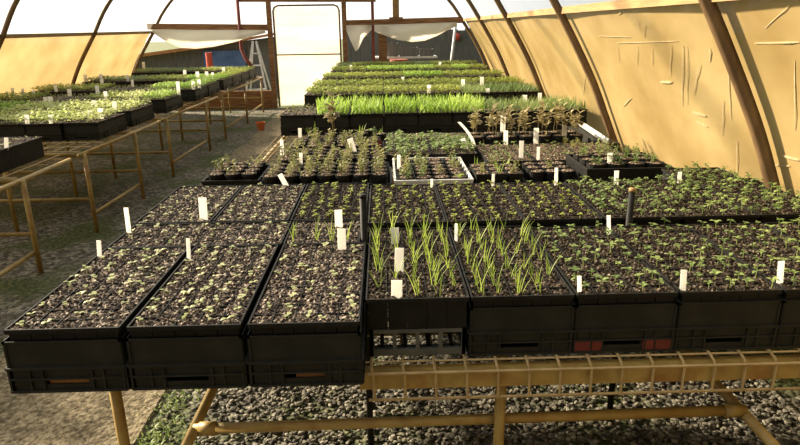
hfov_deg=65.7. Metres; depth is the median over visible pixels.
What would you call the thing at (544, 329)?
crate
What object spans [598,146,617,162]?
flower pot
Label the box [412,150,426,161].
flower pot
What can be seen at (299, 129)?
plant label
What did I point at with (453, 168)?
flower pot
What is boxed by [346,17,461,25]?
trim
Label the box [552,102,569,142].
flower pot
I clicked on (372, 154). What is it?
flower pot
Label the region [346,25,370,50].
plastic sheet
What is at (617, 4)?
trim
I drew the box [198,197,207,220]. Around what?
plant label
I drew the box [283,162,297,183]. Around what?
flower pot
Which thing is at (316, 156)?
flower pot
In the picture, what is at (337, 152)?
flower pot
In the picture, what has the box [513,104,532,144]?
flower pot
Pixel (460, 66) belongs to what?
crate
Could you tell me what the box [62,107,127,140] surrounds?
crate
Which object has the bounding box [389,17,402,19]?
trim
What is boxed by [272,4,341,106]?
door
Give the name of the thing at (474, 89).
crate
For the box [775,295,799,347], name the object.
crate
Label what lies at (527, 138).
flower pot
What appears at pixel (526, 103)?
crate
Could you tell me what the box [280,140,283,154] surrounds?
plant label
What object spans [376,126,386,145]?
flower pot
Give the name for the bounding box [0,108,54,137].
crate
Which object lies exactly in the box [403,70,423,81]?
crate
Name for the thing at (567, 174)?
flower pot
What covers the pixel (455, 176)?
flower pot
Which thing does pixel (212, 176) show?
flower pot
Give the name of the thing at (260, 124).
flower pot
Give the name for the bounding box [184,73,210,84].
crate
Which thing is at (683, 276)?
plant label
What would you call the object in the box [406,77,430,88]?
seedlings
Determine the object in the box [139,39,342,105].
terrain
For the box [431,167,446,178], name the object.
flower pot
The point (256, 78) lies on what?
bench
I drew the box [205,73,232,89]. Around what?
crate
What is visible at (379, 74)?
crate
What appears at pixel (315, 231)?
tray
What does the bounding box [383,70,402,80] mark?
crate
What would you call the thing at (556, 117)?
flower pot
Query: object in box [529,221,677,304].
tray
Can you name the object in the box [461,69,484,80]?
crate
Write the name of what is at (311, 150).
flower pot
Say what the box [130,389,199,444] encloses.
grass
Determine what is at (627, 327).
crate
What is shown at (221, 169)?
flower pot
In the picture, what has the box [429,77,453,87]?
crate
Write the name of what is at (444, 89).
crate
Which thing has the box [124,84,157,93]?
crate
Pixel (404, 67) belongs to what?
crate
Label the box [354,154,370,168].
flower pot
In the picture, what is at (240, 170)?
flower pot
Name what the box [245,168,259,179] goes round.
flower pot
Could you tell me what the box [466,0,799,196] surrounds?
wall
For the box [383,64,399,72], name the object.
crate
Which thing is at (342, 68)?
crate
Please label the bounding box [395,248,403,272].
plant label
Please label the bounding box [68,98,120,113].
crate
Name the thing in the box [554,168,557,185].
plant label
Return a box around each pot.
[208,172,223,180]
[212,157,227,179]
[221,153,234,165]
[224,159,240,179]
[228,168,243,179]
[232,164,247,171]
[236,161,250,166]
[241,171,256,179]
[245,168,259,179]
[246,158,262,176]
[249,153,265,172]
[256,121,264,129]
[262,166,278,184]
[265,163,282,183]
[268,166,284,170]
[271,155,287,169]
[278,145,295,164]
[281,147,294,157]
[283,160,299,183]
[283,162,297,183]
[284,142,295,157]
[286,155,301,182]
[289,154,303,169]
[290,136,303,149]
[293,144,308,165]
[295,163,315,184]
[297,137,308,142]
[299,139,312,151]
[301,156,317,183]
[303,158,318,182]
[305,154,321,169]
[306,144,316,148]
[307,128,318,141]
[307,134,320,144]
[308,131,322,144]
[309,128,321,143]
[310,149,323,162]
[311,144,324,157]
[312,137,326,156]
[317,161,333,183]
[318,158,334,181]
[320,153,335,181]
[321,155,337,169]
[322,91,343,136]
[322,132,335,144]
[323,136,334,148]
[324,128,336,147]
[324,149,339,162]
[325,129,337,147]
[326,144,340,161]
[327,142,340,155]
[335,161,351,182]
[336,136,347,149]
[336,154,352,181]
[336,159,352,180]
[337,130,347,143]
[338,145,355,164]
[338,150,353,177]
[340,147,354,161]
[344,142,355,165]
[353,155,369,172]
[353,160,369,182]
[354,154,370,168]
[355,125,367,139]
[355,133,362,148]
[355,148,369,161]
[355,149,370,165]
[356,139,370,153]
[356,142,370,156]
[357,137,370,150]
[364,128,374,139]
[368,126,380,138]
[368,136,377,150]
[370,144,385,160]
[370,157,387,182]
[371,148,386,164]
[371,153,385,156]
[371,156,386,168]
[371,158,387,172]
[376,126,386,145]
[393,153,411,164]
[396,146,410,161]
[397,160,412,171]
[398,159,413,176]
[398,167,414,179]
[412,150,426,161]
[412,153,428,178]
[414,154,429,176]
[415,160,430,175]
[416,165,431,179]
[428,157,441,168]
[429,161,443,171]
[430,164,444,175]
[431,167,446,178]
[432,163,447,175]
[433,174,449,178]
[443,150,457,164]
[446,153,461,171]
[448,160,462,175]
[449,170,464,178]
[451,173,467,178]
[455,33,459,40]
[467,107,481,141]
[468,109,483,148]
[469,156,485,176]
[472,167,488,182]
[474,162,491,182]
[483,113,496,143]
[484,154,500,166]
[485,102,503,143]
[487,160,503,180]
[490,163,507,183]
[499,103,515,143]
[499,158,513,166]
[503,112,516,143]
[503,166,519,181]
[506,160,523,182]
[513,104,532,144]
[519,109,533,142]
[522,162,535,178]
[526,165,539,180]
[529,169,544,181]
[531,101,545,142]
[536,161,550,165]
[537,100,554,142]
[540,158,554,181]
[545,169,559,181]
[547,98,562,142]
[551,161,564,165]
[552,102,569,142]
[555,165,569,181]
[560,168,574,182]
[566,110,576,142]
[569,108,584,142]
[573,143,590,161]
[579,157,597,166]
[586,155,605,168]
[591,138,606,157]
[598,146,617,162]
[606,152,625,167]
[611,152,627,155]
[617,145,634,161]
[625,153,644,167]
[628,143,645,156]
[637,149,654,161]
[644,152,664,167]
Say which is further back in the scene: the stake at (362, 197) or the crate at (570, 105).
the crate at (570, 105)
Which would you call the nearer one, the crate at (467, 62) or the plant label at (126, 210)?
the plant label at (126, 210)
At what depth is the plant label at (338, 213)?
2.34 m
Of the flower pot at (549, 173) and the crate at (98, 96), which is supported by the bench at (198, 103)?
the crate at (98, 96)
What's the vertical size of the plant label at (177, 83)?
0.178 m
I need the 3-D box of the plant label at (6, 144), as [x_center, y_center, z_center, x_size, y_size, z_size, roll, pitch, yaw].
[-2.648,-0.525,4.172,0.031,0.091,0.022,2,18,8]
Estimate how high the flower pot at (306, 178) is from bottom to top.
0.151 m
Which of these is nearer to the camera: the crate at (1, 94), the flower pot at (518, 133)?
the flower pot at (518, 133)
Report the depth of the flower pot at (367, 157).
3.97 m
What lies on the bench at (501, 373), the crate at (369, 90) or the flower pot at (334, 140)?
the crate at (369, 90)
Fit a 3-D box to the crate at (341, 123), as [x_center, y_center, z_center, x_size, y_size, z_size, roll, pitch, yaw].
[-0.598,-1.008,5.657,0.322,0.330,0.620,-1,18,-1]
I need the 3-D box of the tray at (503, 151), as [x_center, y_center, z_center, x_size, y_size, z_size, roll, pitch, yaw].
[0.683,-0.445,4.127,0.299,0.130,0.588,-1,18,-1]
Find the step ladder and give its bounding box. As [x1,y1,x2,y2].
[246,41,271,90]
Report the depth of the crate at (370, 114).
5.42 m
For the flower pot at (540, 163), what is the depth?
3.69 m
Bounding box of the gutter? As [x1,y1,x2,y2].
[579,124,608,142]
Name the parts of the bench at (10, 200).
leg, cross rail, cross rail, cross rail, leg, leg, rail, rail, cross rail, leg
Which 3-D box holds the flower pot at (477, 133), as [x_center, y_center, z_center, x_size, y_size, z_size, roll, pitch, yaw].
[0.575,-0.720,4.714,0.128,0.307,0.113,1,18,6]
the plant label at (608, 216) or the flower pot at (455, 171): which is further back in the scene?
the flower pot at (455, 171)
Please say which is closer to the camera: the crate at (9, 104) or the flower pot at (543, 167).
the flower pot at (543, 167)
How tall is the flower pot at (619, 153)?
0.162 m
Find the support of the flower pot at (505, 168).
in the tray
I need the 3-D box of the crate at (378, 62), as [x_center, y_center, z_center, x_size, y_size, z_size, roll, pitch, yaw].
[-0.479,-2.972,11.957,0.317,0.263,0.616,-1,18,-1]
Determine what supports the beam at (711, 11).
attached to the wall at (662, 77)
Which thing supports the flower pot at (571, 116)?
on the bench at (501, 373)
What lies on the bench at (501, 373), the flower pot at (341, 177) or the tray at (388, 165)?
the tray at (388, 165)
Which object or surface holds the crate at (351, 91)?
on the bench at (501, 373)
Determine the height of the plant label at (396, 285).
0.070 m
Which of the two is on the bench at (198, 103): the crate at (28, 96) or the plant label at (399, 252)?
the crate at (28, 96)
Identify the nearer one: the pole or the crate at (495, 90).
the crate at (495, 90)
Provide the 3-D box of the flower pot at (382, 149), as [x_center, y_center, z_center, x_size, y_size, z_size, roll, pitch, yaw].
[-0.126,-0.363,3.820,0.099,0.176,0.106,-4,18,-9]
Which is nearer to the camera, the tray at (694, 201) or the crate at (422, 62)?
the tray at (694, 201)
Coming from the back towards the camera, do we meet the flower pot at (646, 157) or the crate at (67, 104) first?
the crate at (67, 104)
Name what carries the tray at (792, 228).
on the crate
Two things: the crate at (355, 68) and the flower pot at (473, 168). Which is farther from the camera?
the crate at (355, 68)
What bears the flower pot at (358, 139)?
in the tray
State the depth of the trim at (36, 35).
8.87 m
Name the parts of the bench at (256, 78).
leg, cross rail, leg, cross rail, leg, leg, cross rail, rail, rail, leg, leg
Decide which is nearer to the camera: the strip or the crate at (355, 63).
the strip
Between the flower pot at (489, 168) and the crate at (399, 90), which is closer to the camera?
the flower pot at (489, 168)
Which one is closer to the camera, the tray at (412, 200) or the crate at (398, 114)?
the tray at (412, 200)
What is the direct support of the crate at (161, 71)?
on the bench at (256, 78)
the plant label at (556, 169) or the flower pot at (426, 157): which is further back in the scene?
the flower pot at (426, 157)
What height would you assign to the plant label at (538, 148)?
0.104 m
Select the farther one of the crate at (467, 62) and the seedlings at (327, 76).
the crate at (467, 62)
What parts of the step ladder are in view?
rail, leg, rail, leg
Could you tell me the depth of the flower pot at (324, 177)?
3.51 m
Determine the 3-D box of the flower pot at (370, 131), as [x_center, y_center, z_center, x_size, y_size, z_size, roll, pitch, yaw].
[-0.246,-0.708,5.036,0.100,0.112,0.100,-11,20,-29]
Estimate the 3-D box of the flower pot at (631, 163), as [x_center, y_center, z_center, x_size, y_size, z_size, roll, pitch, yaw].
[1.298,-0.281,3.438,0.104,0.211,0.104,12,22,35]
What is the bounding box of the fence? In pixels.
[347,28,489,69]
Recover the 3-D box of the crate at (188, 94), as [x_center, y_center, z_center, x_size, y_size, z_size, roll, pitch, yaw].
[-2.813,-1.775,8.327,0.319,0.237,0.618,-1,18,-1]
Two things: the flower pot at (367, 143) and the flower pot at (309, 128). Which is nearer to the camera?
the flower pot at (367, 143)
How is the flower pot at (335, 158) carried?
in the tray at (388, 165)
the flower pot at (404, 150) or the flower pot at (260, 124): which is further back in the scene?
the flower pot at (260, 124)
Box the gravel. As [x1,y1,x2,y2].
[162,334,799,444]
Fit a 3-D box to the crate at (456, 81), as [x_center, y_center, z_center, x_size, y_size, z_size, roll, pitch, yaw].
[0.833,-1.770,8.117,0.319,0.256,0.620,-1,18,-1]
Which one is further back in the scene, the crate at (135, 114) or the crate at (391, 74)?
the crate at (391, 74)
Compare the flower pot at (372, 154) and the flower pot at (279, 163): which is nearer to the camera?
the flower pot at (279, 163)
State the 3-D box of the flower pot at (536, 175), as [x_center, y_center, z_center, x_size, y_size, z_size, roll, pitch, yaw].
[0.775,-0.245,3.517,0.084,0.109,0.084,-10,20,-26]
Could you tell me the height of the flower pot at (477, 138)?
0.315 m
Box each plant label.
[4,138,8,148]
[24,115,29,123]
[48,115,52,123]
[95,85,99,93]
[96,240,101,257]
[97,108,103,118]
[112,101,116,110]
[124,207,130,232]
[176,82,180,96]
[186,238,190,259]
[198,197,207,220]
[278,173,288,185]
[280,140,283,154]
[298,128,301,137]
[299,153,302,164]
[334,210,342,227]
[337,228,345,249]
[347,138,356,152]
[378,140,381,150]
[391,227,398,244]
[391,280,401,297]
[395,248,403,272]
[397,155,400,168]
[455,223,457,241]
[491,174,494,185]
[500,116,505,131]
[504,130,507,144]
[519,141,523,157]
[533,128,538,144]
[537,147,539,159]
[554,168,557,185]
[562,125,566,137]
[577,276,581,292]
[607,153,612,163]
[607,215,610,233]
[614,171,618,184]
[677,172,681,182]
[680,270,686,290]
[776,261,784,283]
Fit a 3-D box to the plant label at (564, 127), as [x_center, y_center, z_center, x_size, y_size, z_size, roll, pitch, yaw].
[1.205,-0.662,4.548,0.033,0.106,0.011,-1,18,0]
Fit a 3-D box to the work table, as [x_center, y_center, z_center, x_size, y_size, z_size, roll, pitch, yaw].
[0.134,-3.396,14.563,1.450,0.990,0.600,-1,18,-1]
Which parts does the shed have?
blue panel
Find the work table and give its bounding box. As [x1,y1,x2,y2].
[375,55,437,61]
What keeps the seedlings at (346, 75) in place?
on the bench at (501, 373)
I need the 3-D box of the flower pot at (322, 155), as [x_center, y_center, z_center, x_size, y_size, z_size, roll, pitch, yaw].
[-0.538,-0.431,4.069,0.097,0.165,0.100,-6,18,-17]
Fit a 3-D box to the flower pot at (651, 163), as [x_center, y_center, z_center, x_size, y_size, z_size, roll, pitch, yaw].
[1.406,-0.281,3.441,0.104,0.208,0.104,12,22,36]
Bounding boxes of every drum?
[205,52,212,68]
[390,59,407,63]
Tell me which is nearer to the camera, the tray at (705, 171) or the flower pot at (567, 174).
the tray at (705, 171)
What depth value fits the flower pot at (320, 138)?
4.68 m
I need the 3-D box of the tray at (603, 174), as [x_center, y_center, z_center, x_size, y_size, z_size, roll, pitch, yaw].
[1.241,-0.283,3.566,0.476,0.150,0.416,-1,18,-1]
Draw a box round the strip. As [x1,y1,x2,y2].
[458,122,475,145]
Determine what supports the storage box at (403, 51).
on the work table
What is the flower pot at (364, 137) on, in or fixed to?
in the tray at (388, 165)
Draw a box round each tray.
[0,136,44,173]
[3,246,186,340]
[106,221,291,251]
[126,244,277,337]
[134,185,241,224]
[201,164,270,186]
[212,182,305,222]
[247,242,365,334]
[258,167,391,191]
[277,153,389,166]
[283,217,360,244]
[290,180,368,222]
[365,211,468,329]
[368,182,445,228]
[384,129,431,167]
[392,157,473,185]
[426,130,477,166]
[435,180,524,228]
[449,213,574,306]
[474,141,534,169]
[499,180,602,227]
[518,140,573,164]
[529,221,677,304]
[561,136,619,153]
[564,176,682,225]
[565,154,673,180]
[611,217,782,301]
[627,173,760,223]
[661,161,738,178]
[687,219,799,299]
[692,171,799,222]
[765,215,799,240]
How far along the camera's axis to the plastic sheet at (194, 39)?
12.37 m
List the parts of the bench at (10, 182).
cross rail, cross rail, rail, leg, rail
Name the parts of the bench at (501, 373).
leg, rail, rail, cross rail, leg, rail, rail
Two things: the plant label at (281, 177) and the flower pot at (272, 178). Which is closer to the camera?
the plant label at (281, 177)
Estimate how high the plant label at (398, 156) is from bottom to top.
0.100 m
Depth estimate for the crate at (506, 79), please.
8.02 m
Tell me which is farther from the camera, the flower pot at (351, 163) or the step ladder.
the step ladder
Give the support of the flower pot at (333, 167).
in the tray at (389, 178)
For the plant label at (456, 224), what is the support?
in the tray at (500, 265)
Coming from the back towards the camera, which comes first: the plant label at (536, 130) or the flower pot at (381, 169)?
the plant label at (536, 130)
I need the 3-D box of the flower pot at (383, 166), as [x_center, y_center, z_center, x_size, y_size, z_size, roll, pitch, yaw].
[-0.127,-0.326,3.746,0.099,0.149,0.125,-5,18,-12]
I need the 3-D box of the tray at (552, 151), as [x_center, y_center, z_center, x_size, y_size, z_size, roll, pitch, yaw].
[0.993,-0.447,4.136,0.299,0.120,0.584,-1,18,-1]
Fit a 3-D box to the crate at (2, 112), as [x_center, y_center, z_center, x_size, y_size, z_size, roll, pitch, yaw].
[-3.648,-0.876,5.537,0.323,0.231,0.622,-1,18,-1]
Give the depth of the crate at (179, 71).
11.32 m
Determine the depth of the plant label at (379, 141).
4.16 m
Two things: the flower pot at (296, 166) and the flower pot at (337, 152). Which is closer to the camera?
the flower pot at (296, 166)
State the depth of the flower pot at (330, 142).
4.49 m
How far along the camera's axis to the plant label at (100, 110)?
5.51 m
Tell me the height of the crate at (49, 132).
0.227 m
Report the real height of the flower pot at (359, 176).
0.176 m
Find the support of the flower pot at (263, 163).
in the tray at (205, 182)
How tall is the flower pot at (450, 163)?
0.155 m
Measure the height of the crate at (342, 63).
0.257 m
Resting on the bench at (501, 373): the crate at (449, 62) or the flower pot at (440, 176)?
the crate at (449, 62)
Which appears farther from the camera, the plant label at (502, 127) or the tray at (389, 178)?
the plant label at (502, 127)
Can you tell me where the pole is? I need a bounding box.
[450,26,456,61]
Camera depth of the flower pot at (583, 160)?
3.52 m
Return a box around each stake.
[359,194,373,444]
[607,187,635,421]
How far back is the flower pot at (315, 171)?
3.62 m
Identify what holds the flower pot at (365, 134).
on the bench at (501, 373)
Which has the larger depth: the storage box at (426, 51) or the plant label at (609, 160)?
the storage box at (426, 51)
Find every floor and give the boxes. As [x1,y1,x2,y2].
[0,106,799,444]
[0,107,306,444]
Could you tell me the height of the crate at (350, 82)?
0.253 m
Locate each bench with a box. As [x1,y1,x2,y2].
[0,120,160,232]
[0,154,71,277]
[42,95,217,178]
[76,75,263,141]
[109,130,799,444]
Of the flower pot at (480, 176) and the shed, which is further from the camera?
the shed
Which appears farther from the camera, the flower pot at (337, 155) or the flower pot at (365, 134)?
the flower pot at (365, 134)
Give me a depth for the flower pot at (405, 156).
3.84 m
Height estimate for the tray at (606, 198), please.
0.111 m
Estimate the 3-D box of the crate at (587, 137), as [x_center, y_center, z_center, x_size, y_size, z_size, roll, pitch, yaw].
[1.507,-0.661,4.881,0.145,0.069,0.820,-1,18,-1]
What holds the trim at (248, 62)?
attached to the ceiling
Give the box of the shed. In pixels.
[131,33,277,91]
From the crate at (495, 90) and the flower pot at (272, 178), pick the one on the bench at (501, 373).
the crate at (495, 90)
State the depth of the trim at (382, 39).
12.70 m
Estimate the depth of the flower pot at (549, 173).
3.49 m
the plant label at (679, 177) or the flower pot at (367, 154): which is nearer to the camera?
the plant label at (679, 177)
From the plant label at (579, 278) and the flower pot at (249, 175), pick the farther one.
the flower pot at (249, 175)
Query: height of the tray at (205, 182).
0.070 m
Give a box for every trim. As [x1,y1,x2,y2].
[0,0,545,100]
[0,31,151,38]
[71,0,510,83]
[133,0,488,72]
[147,23,266,30]
[176,90,272,109]
[235,0,252,65]
[239,0,375,1]
[265,0,277,107]
[341,0,347,63]
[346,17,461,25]
[371,2,374,61]
[378,33,386,62]
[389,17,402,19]
[392,0,398,16]
[463,0,737,20]
[549,0,620,151]
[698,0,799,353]
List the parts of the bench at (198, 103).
leg, cross rail, leg, cross rail, leg, rail, rail, cross rail, leg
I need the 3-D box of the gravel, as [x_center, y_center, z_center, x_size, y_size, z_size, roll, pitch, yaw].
[0.322,0.709,3.015,2.729,0.035,2.627,-1,18,-1]
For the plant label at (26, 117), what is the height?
0.101 m
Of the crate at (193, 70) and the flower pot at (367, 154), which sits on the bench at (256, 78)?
the crate at (193, 70)
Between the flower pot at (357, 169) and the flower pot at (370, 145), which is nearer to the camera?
the flower pot at (357, 169)
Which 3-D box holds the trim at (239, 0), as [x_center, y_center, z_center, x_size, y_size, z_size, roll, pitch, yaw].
[-1.875,-4.435,12.362,2.781,0.105,0.080,-1,18,-1]
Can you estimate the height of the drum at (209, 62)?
1.100 m
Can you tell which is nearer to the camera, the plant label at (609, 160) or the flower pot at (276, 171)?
the plant label at (609, 160)
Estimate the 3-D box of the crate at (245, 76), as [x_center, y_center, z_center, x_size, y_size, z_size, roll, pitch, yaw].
[-2.890,-2.615,10.997,0.319,0.228,0.616,-1,18,-1]
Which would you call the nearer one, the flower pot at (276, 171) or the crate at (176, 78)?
the flower pot at (276, 171)
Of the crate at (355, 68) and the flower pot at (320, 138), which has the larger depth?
the crate at (355, 68)
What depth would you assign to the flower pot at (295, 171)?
3.62 m
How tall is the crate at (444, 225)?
0.164 m
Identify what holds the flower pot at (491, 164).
in the tray
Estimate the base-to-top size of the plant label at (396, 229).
0.080 m
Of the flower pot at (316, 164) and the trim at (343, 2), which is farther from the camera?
the trim at (343, 2)
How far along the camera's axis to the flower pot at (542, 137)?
4.56 m
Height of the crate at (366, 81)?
0.253 m
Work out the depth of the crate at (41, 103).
6.16 m
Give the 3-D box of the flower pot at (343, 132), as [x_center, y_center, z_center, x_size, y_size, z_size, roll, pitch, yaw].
[-0.407,-0.583,4.506,0.097,0.187,0.097,-11,20,-29]
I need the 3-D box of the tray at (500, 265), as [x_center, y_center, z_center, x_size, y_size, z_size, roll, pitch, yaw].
[0.336,0.100,2.010,0.316,0.166,0.656,-1,18,-1]
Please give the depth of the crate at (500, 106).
5.47 m
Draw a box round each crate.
[0,91,23,101]
[0,91,51,105]
[0,99,29,112]
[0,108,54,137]
[0,109,20,120]
[1,329,131,393]
[2,100,60,114]
[24,107,85,141]
[27,83,70,95]
[28,93,75,105]
[34,99,89,114]
[52,82,91,95]
[55,93,93,104]
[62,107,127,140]
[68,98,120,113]
[76,82,115,95]
[82,75,116,86]
[82,90,128,104]
[100,84,139,94]
[102,98,154,126]
[104,75,135,86]
[111,89,154,103]
[123,75,154,86]
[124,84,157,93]
[125,253,278,390]
[132,67,158,76]
[140,88,182,113]
[143,74,172,85]
[148,67,170,76]
[148,81,182,93]
[163,74,190,84]
[165,67,188,76]
[173,80,207,101]
[182,67,204,77]
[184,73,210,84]
[190,77,219,95]
[199,66,221,74]
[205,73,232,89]
[215,66,237,73]
[215,70,241,85]
[225,68,249,82]
[235,65,255,78]
[246,251,367,387]
[280,103,316,135]
[290,190,369,227]
[303,85,332,106]
[312,78,337,89]
[314,93,351,134]
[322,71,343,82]
[330,65,348,75]
[331,84,357,105]
[335,78,360,88]
[336,62,351,67]
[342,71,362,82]
[348,65,365,74]
[349,93,383,133]
[352,61,367,68]
[357,84,383,104]
[360,78,383,88]
[363,71,383,82]
[366,64,382,74]
[367,61,382,68]
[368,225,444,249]
[369,327,465,355]
[383,61,398,67]
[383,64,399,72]
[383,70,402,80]
[383,77,406,96]
[383,83,409,104]
[384,91,417,133]
[399,60,414,65]
[400,64,417,72]
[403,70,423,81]
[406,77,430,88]
[408,83,435,100]
[414,60,429,67]
[416,92,452,132]
[417,64,434,72]
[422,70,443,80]
[429,60,445,67]
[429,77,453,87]
[433,83,461,100]
[434,64,452,73]
[442,69,463,80]
[445,60,461,65]
[447,91,486,132]
[450,63,469,73]
[450,237,574,355]
[451,76,477,87]
[458,81,488,101]
[460,59,476,65]
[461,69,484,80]
[467,63,487,72]
[474,76,501,85]
[479,69,504,80]
[481,81,514,102]
[481,95,519,131]
[495,76,525,86]
[507,80,540,102]
[510,95,554,130]
[539,93,587,129]
[568,126,619,150]
[571,299,678,353]
[673,297,782,350]
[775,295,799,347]
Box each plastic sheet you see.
[150,29,265,48]
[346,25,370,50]
[374,22,456,41]
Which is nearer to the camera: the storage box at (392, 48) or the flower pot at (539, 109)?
the flower pot at (539, 109)
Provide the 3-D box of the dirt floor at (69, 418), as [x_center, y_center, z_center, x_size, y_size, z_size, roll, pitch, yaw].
[-1.678,-0.284,6.263,1.109,0.022,14.200,-1,18,-1]
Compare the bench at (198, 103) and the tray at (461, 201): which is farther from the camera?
the bench at (198, 103)
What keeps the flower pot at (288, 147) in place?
in the tray at (388, 165)
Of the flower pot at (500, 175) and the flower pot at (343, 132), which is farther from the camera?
the flower pot at (343, 132)
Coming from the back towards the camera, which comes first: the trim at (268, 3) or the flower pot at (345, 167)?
the trim at (268, 3)
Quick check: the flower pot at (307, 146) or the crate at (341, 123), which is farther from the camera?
the crate at (341, 123)
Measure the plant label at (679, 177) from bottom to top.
0.074 m
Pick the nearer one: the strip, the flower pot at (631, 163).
the flower pot at (631, 163)
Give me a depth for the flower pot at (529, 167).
3.59 m
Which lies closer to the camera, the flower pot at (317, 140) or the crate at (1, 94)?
the flower pot at (317, 140)
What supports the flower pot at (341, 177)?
in the tray at (389, 178)
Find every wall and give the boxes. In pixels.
[0,34,148,96]
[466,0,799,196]
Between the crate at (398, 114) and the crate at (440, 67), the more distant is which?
the crate at (440, 67)
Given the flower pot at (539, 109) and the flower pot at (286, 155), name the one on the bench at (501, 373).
the flower pot at (539, 109)
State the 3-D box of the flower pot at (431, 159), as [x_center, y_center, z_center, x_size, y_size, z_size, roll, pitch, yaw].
[0.223,-0.367,3.960,0.094,0.090,0.094,-2,18,-3]
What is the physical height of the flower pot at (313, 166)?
0.164 m
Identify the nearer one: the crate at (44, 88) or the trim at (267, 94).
the crate at (44, 88)
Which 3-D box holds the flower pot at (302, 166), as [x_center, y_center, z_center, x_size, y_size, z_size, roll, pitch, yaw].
[-0.639,-0.344,3.815,0.099,0.155,0.099,-9,19,-24]
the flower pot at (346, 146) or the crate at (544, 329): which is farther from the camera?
the flower pot at (346, 146)
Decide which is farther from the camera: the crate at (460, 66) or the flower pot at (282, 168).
the crate at (460, 66)
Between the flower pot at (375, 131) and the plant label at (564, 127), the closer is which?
the plant label at (564, 127)
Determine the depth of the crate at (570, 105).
5.51 m
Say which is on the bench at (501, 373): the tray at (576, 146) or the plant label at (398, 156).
the tray at (576, 146)
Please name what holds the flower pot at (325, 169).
in the tray at (389, 178)
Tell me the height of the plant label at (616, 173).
0.088 m
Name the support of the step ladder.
on the terrain at (153, 46)
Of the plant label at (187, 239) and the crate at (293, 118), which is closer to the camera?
the plant label at (187, 239)
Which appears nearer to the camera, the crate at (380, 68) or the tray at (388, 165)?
the tray at (388, 165)
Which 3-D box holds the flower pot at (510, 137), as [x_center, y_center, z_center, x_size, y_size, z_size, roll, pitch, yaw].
[0.813,-0.668,4.572,0.104,0.286,0.111,-2,18,-2]
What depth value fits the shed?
16.29 m
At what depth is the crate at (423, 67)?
10.77 m
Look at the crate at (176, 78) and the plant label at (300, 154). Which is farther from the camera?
the crate at (176, 78)
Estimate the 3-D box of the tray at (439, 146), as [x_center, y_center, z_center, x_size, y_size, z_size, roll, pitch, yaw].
[0.355,-0.532,4.369,0.334,0.158,0.626,-1,18,1]
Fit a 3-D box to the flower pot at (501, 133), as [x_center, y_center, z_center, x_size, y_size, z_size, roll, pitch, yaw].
[0.808,-0.744,4.734,0.161,0.334,0.130,-8,19,-22]
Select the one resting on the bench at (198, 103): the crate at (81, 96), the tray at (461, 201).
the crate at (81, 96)
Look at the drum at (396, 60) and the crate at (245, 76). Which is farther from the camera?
the drum at (396, 60)
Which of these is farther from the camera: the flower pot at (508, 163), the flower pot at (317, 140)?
the flower pot at (317, 140)
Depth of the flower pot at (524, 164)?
3.69 m
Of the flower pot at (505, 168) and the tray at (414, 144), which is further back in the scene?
the tray at (414, 144)
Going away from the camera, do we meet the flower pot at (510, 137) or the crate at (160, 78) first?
the flower pot at (510, 137)
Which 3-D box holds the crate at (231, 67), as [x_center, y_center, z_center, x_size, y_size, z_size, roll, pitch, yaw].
[-3.212,-2.799,11.589,0.319,0.228,0.616,-1,18,-1]
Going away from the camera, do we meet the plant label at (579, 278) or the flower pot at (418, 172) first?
the plant label at (579, 278)
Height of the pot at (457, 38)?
0.200 m
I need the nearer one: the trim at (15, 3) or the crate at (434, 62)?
the trim at (15, 3)
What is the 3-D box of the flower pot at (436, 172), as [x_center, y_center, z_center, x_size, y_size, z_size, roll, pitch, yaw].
[0.233,-0.275,3.589,0.094,0.138,0.094,16,24,42]
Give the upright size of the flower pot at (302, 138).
0.099 m
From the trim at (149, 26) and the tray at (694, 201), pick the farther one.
the trim at (149, 26)
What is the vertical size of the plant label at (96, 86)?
0.145 m
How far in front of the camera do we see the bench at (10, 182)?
4.19 m
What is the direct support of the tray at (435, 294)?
on the crate at (441, 348)
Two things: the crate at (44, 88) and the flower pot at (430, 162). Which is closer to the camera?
the flower pot at (430, 162)
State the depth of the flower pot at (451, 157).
3.94 m
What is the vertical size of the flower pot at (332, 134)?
0.166 m
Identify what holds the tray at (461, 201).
on the crate
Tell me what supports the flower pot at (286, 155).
in the tray at (388, 165)
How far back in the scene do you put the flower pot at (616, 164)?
3.41 m
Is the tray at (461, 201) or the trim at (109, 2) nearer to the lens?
the tray at (461, 201)
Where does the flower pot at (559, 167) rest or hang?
in the tray
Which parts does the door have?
rail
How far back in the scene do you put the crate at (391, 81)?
8.01 m
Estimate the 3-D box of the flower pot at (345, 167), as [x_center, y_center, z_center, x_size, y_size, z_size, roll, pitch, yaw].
[-0.326,-0.298,3.633,0.099,0.170,0.099,12,22,35]
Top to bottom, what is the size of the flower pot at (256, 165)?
0.135 m
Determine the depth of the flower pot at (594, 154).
3.64 m
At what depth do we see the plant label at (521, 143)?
3.94 m
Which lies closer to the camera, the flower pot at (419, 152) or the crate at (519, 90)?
the flower pot at (419, 152)
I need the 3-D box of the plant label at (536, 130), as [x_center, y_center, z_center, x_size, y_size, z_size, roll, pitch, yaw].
[0.962,-0.599,4.382,0.035,0.135,0.011,-1,18,0]
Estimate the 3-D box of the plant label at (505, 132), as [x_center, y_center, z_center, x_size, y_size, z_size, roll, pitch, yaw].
[0.748,-0.589,4.382,0.032,0.120,0.019,-3,18,-8]
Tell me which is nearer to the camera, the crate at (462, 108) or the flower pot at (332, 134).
the flower pot at (332, 134)
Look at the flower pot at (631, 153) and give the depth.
3.65 m
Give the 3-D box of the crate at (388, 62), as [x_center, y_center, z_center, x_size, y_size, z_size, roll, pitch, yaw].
[-0.177,-2.978,11.956,0.319,0.266,0.620,-1,18,-1]
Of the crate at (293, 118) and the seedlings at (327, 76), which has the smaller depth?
the crate at (293, 118)
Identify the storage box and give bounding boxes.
[387,43,397,56]
[399,47,417,56]
[419,48,432,55]

